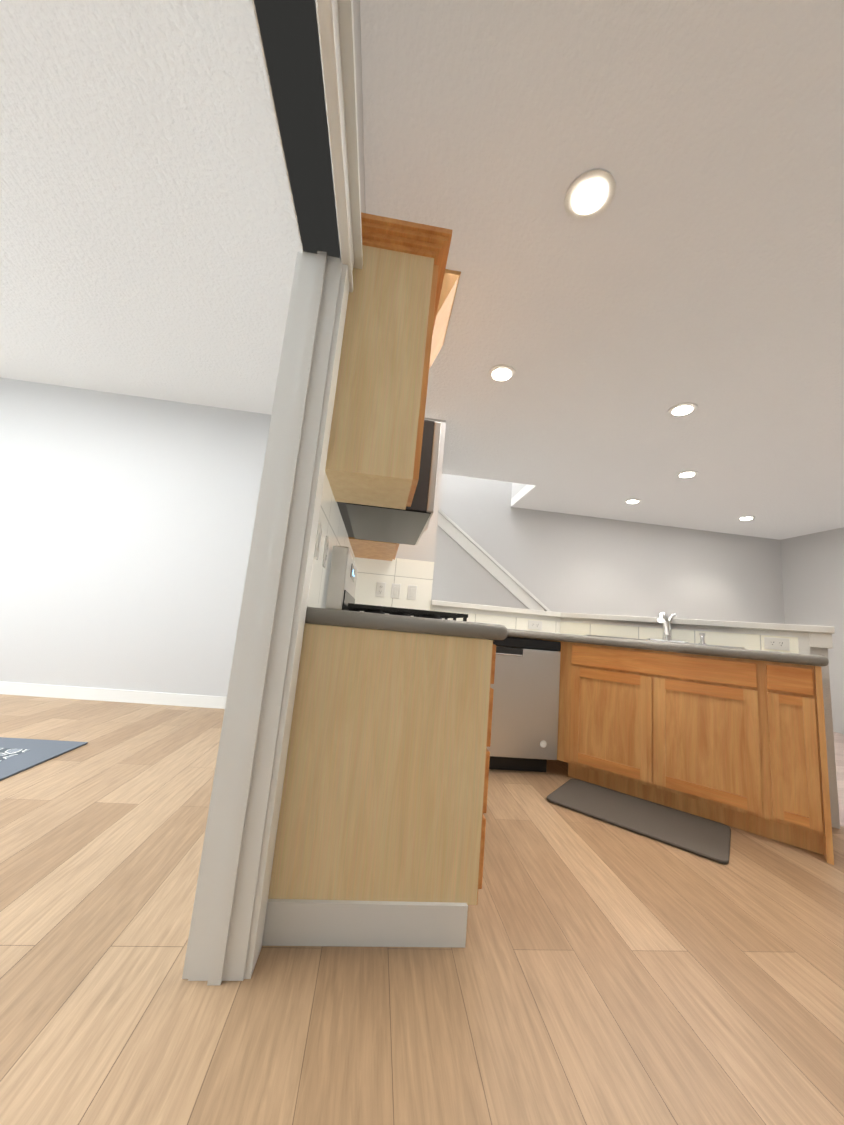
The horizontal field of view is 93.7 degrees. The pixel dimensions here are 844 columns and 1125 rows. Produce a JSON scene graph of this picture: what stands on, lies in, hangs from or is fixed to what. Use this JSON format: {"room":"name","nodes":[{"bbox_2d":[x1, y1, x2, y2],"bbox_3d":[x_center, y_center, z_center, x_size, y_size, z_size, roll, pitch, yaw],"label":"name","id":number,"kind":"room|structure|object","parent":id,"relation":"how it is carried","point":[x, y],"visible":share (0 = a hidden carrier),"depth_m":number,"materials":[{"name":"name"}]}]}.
{"room":"kitchen","nodes":[
{"label":"kitchen","id":0,"kind":"room"},
{"bbox_2d":[0,377,270,696],"bbox_3d":[-3.278,-0.303,3.636,5.130,2.920,0.120,6,-9,-6],"label":"wall","id":1,"kind":"structure","parent":0,"point":[126,526],"depth_m":3.63,"materials":[{"name":"grey paint"}]},
{"bbox_2d":[0,681,226,708],"bbox_3d":[-3.386,1.076,3.354,5.110,0.100,0.014,6,-9,-6],"label":"baseboard","id":2,"kind":"structure","parent":1,"relation":"attached to","point":[89,693],"depth_m":3.41,"materials":[{"name":"white wood"}]},
{"bbox_2d":[0,0,301,414],"bbox_3d":[-2.919,-2.081,1.293,5.250,0.120,5.320,6,-9,-6],"label":"ceiling","id":3,"kind":"structure","parent":0,"point":[150,245],"depth_m":1.96,"materials":[{"name":"white paint"}]},
{"bbox_2d":[254,0,365,257],"bbox_3d":[-0.410,-0.374,1.534,0.120,2.920,5.720,6,-9,-6],"label":"wall","id":4,"kind":"structure","parent":0,"point":[357,33],"depth_m":1.03,"materials":[{"name":"grey paint"}]},
{"bbox_2d":[182,0,362,984],"bbox_3d":[-0.304,-0.158,0.388,0.190,2.160,1.765,6,-9,-6],"label":"door frame","id":5,"kind":"structure","parent":4,"relation":"attached to","point":[226,932],"depth_m":1.06,"materials":[{"name":"white wood"}]},
{"bbox_2d":[307,472,354,607],"bbox_3d":[-0.451,0.030,2.178,0.008,0.485,1.911,6,-9,-6],"label":"tile backsplash","id":6,"kind":"structure","parent":4,"relation":"attached to","point":[330,521],"depth_m":1.53,"materials":[{"name":"white tile"}]},
{"bbox_2d":[314,523,322,559],"bbox_3d":[-0.349,-0.069,1.334,0.008,0.116,0.072,6,-9,-6],"label":"light switch","id":7,"kind":"object","parent":6,"relation":"attached to","point":[318,542],"visible":0.96,"depth_m":1.31,"materials":[{"name":"white plastic"}]},
{"bbox_2d":[322,536,328,567],"bbox_3d":[-0.371,-0.041,1.530,0.008,0.116,0.072,6,-9,-6],"label":"electrical outlet","id":8,"kind":"object","parent":6,"relation":"attached to","point":[325,553],"visible":1,"depth_m":1.51,"materials":[{"name":"white plastic"}]},
{"bbox_2d":[348,537,398,560],"bbox_3d":[-0.295,-0.533,2.878,0.318,0.923,0.730,6,-9,-6],"label":"upper cabinet","id":9,"kind":"object","parent":4,"relation":"attached to","point":[369,549],"depth_m":2.73,"materials":[{"name":"brown wood"}]},
{"bbox_2d":[325,224,444,509],"bbox_3d":[-0.147,-0.723,1.580,0.318,0.923,0.370,6,-9,-6],"label":"upper cabinet","id":10,"kind":"object","parent":4,"relation":"attached to","point":[401,298],"depth_m":1.40,"materials":[{"name":"brown wood"}]},
{"bbox_2d":[337,420,441,544],"bbox_3d":[-0.152,-0.389,2.110,0.480,0.428,0.760,6,-9,-6],"label":"microwave","id":11,"kind":"object","parent":10,"relation":"attached to","point":[408,525],"visible":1,"depth_m":1.79,"materials":[{"name":"grey metal"}]},
{"bbox_2d":[433,264,460,361],"bbox_3d":[-0.083,-1.259,2.204,0.466,0.361,0.570,6,-9,-6],"label":"upper cabinet","id":12,"kind":"object","parent":4,"relation":"attached to","point":[449,282],"depth_m":2.03,"materials":[{"name":"brown wood"}]},
{"bbox_2d":[395,417,432,560],"bbox_3d":[-0.294,0.043,3.236,0.530,2.645,0.120,6,-9,-6],"label":"wall","id":13,"kind":"structure","parent":0,"point":[407,551],"depth_m":3.22,"materials":[{"name":"grey paint"}]},
{"bbox_2d":[354,557,559,632],"bbox_3d":[0.297,0.259,3.207,1.740,0.485,0.008,6,-9,-6],"label":"tile backsplash","id":14,"kind":"structure","parent":13,"relation":"attached to","point":[404,573],"depth_m":3.17,"materials":[{"name":"white tile"}]},
{"bbox_2d":[375,582,385,596],"bbox_3d":[-0.327,0.214,3.133,0.072,0.116,0.008,6,-9,-6],"label":"outlet","id":15,"kind":"object","parent":14,"relation":"attached to","point":[380,589],"visible":1,"depth_m":3.13,"materials":[{"name":"white plastic"}]},
{"bbox_2d":[391,583,400,598],"bbox_3d":[-0.209,0.227,3.145,0.072,0.116,0.008,6,-9,-6],"label":"light switch","id":16,"kind":"object","parent":14,"relation":"attached to","point":[395,590],"visible":1,"depth_m":3.14,"materials":[{"name":"white plastic"}]},
{"bbox_2d":[407,585,416,599],"bbox_3d":[-0.080,0.240,3.158,0.072,0.116,0.008,6,-9,-6],"label":"light switch","id":17,"kind":"object","parent":14,"relation":"attached to","point":[411,592],"visible":1,"depth_m":3.15,"materials":[{"name":"white plastic"}]},
{"bbox_2d":[528,620,541,629],"bbox_3d":[0.925,0.512,3.233,0.116,0.072,0.008,6,-9,-6],"label":"outlet","id":18,"kind":"object","parent":14,"relation":"attached to","point":[535,625],"visible":1,"depth_m":3.23,"materials":[{"name":"white plastic"}]},
{"bbox_2d":[0,694,843,1124],"bbox_3d":[-0.129,1.210,1.854,11.570,0.052,6.740,6,-9,-6],"label":"floor","id":19,"kind":"structure","parent":0,"point":[596,972],"depth_m":1.01,"materials":[{"name":"brown wood"}]},
{"bbox_2d":[0,737,87,780],"bbox_3d":[-3.044,0.767,0.903,2.380,0.012,2.800,6,-9,-6],"label":"area rug","id":20,"kind":"object","parent":19,"relation":"on","point":[18,755],"visible":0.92,"depth_m":2.17,"materials":[{"name":"grey fabric"}]},
{"bbox_2d":[262,623,495,947],"bbox_3d":[-0.122,0.671,1.362,0.629,0.862,0.404,6,-9,-6],"label":"base cabinet","id":21,"kind":"object","parent":19,"relation":"on","point":[380,838],"visible":1,"depth_m":1.17,"materials":[{"name":"brown wood"}]},
{"bbox_2d":[305,607,507,639],"bbox_3d":[-0.068,0.221,1.431,0.659,0.050,0.412,6,-9,-6],"label":"countertop","id":22,"kind":"structure","parent":21,"relation":"on","point":[355,619],"depth_m":1.23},
{"bbox_2d":[325,546,467,620],"bbox_3d":[-0.117,0.602,1.969,0.708,1.184,0.760,6,-9,-6],"label":"gas range","id":23,"kind":"object","parent":19,"relation":"on","point":[342,582],"visible":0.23,"depth_m":1.66,"materials":[{"name":"silver metal"}]},
{"bbox_2d":[487,636,560,771],"bbox_3d":[0.573,0.967,2.839,0.602,0.858,0.560,6,-9,-6],"label":"dishwasher","id":24,"kind":"object","parent":19,"relation":"on","point":[525,711],"visible":0.71,"depth_m":2.59,"materials":[{"name":"grey metal"}]},
{"bbox_2d":[531,638,606,781],"bbox_3d":[0.980,1.013,2.912,0.519,0.862,0.570,-2,-11,39],"label":"base cabinet","id":25,"kind":"object","parent":19,"relation":"on","point":[582,714],"depth_m":2.53,"materials":[{"name":"brown wood"}]},
{"bbox_2d":[507,611,828,665],"bbox_3d":[0.881,0.429,2.508,2.792,0.384,1.462,6,-9,-6],"label":"countertop","id":26,"kind":"structure","parent":25,"relation":"on","point":[666,643],"depth_m":2.30,"materials":[{"name":"grey stone"}]},
{"bbox_2d":[546,778,730,863],"bbox_3d":[1.127,1.327,2.096,0.800,0.014,0.470,-2,-11,39],"label":"floor mat","id":27,"kind":"object","parent":19,"relation":"on","point":[698,835],"visible":0.98,"depth_m":2.03,"materials":[{"name":"grey rubber"}]},
{"bbox_2d":[751,660,833,864],"bbox_3d":[1.962,0.977,2.118,0.230,0.862,0.576,-2,-11,39],"label":"base cabinet","id":28,"kind":"object","parent":19,"relation":"on","point":[791,764],"depth_m":1.91,"materials":[{"name":"brown wood"}]},
{"bbox_2d":[420,419,445,561],"bbox_3d":[-0.033,0.154,3.799,0.120,2.645,1.200,6,-9,-6],"label":"wall","id":29,"kind":"structure","parent":0,"point":[428,543],"depth_m":3.27,"materials":[{"name":"grey paint"}]},
{"bbox_2d":[431,525,527,608],"bbox_3d":[-0.103,-0.196,4.513,3.110,3.542,0.120,6,-9,-6],"label":"wall","id":30,"kind":"structure","parent":0,"point":[461,574],"depth_m":4.47,"materials":[{"name":"grey paint"}]},
{"bbox_2d":[438,509,551,611],"bbox_3d":[-0.051,-0.211,4.521,3.210,3.582,0.180,6,-9,-6],"label":"trim","id":31,"kind":"structure","parent":30,"relation":"on","point":[490,564],"depth_m":4.50,"materials":[{"name":"white wood"}]},
{"bbox_2d":[511,483,526,498],"bbox_3d":[-0.787,-1.131,4.968,4.490,5.400,1.140,6,-9,-6],"label":"wall","id":32,"kind":"structure","parent":0,"point":[517,488],"depth_m":5.46,"materials":[{"name":"grey paint"}]},
{"bbox_2d":[360,0,843,539],"bbox_3d":[2.711,-1.202,2.531,6.320,0.120,6.740,6,-9,-6],"label":"ceiling","id":33,"kind":"structure","parent":0,"point":[700,260],"depth_m":1.73,"materials":[{"name":"white paint"}]},
{"bbox_2d":[488,364,515,382],"bbox_3d":[0.550,-1.298,2.725,0.190,0.014,0.190,6,-9,-6],"label":"recessed light","id":34,"kind":"object","parent":33,"relation":"in","point":[501,373],"visible":1,"depth_m":2.71,"materials":[{"name":"white"}]},
{"bbox_2d":[564,168,615,220],"bbox_3d":[0.670,-1.466,1.583,0.190,0.014,0.190,6,-9,-6],"label":"recessed light","id":35,"kind":"object","parent":33,"relation":"in","point":[590,194],"visible":1,"depth_m":1.57,"materials":[{"name":"white"}]},
{"bbox_2d":[624,499,640,503],"bbox_3d":[2.637,-0.762,4.950,0.190,0.014,0.190,6,-9,-6],"label":"recessed light","id":36,"kind":"object","parent":33,"relation":"in","point":[631,501],"visible":0.92,"depth_m":4.93,"materials":[{"name":"white"}]},
{"bbox_2d":[667,402,697,416],"bbox_3d":[1.945,-1.137,2.953,0.190,0.014,0.190,6,-9,-6],"label":"recessed light","id":37,"kind":"object","parent":33,"relation":"in","point":[683,409],"visible":1,"depth_m":2.94,"materials":[{"name":"white"}]},
{"bbox_2d":[676,470,697,477],"bbox_3d":[2.711,-0.897,4.043,0.190,0.014,0.190,6,-9,-6],"label":"recessed light","id":38,"kind":"object","parent":33,"relation":"in","point":[687,474],"visible":0.98,"depth_m":4.02,"materials":[{"name":"white"}]},
{"bbox_2d":[737,516,755,520],"bbox_3d":[4.261,-0.578,5.191,0.190,0.014,0.190,6,-9,-6],"label":"recessed light","id":39,"kind":"object","parent":33,"relation":"in","point":[743,518],"visible":0.98,"depth_m":5.16,"materials":[{"name":"white"}]},
{"bbox_2d":[439,474,784,623],"bbox_3d":[1.254,-0.786,5.670,8.500,5.300,0.120,6,-9,-6],"label":"wall","id":40,"kind":"structure","parent":0,"point":[560,562],"depth_m":5.67,"materials":[{"name":"grey paint"}]},
{"bbox_2d":[781,527,843,733],"bbox_3d":[5.780,0.446,2.642,0.120,2.745,6.740,6,-9,-6],"label":"wall","id":41,"kind":"structure","parent":0,"point":[813,576],"depth_m":5.41,"materials":[{"name":"grey paint"}]},
{"bbox_2d":[810,647,839,828],"bbox_3d":[1.743,0.953,2.705,1.167,1.050,1.080,6,-9,-6],"label":"wall","id":42,"kind":"structure","parent":0,"point":[834,806],"depth_m":2.20,"materials":[{"name":"grey paint"}]},
{"bbox_2d":[430,600,557,620],"bbox_3d":[0.631,0.414,3.273,1.147,0.090,0.168,6,-9,-6],"label":"trim","id":43,"kind":"structure","parent":42,"relation":"on","point":[435,605],"depth_m":3.20,"materials":[{"name":"white wood"}]},
{"bbox_2d":[560,622,798,653],"bbox_3d":[1.696,0.519,2.816,1.431,0.100,0.008,-2,-11,39],"label":"tile backsplash","id":44,"kind":"structure","parent":42,"relation":"attached to","point":[750,641],"depth_m":2.73,"materials":[{"name":"white tile"}]},
{"bbox_2d":[764,637,789,650],"bbox_3d":[2.174,0.498,2.422,0.116,0.072,0.008,-2,-11,39],"label":"outlet","id":45,"kind":"object","parent":44,"relation":"attached to","point":[777,643],"visible":1,"depth_m":2.42,"materials":[{"name":"white plastic"}]},
{"bbox_2d":[558,612,834,654],"bbox_3d":[1.802,0.478,2.737,1.230,0.175,1.080,6,-9,-6],"label":"trim","id":46,"kind":"structure","parent":42,"relation":"on","point":[808,636],"depth_m":2.57,"materials":[{"name":"white"}]}
]}

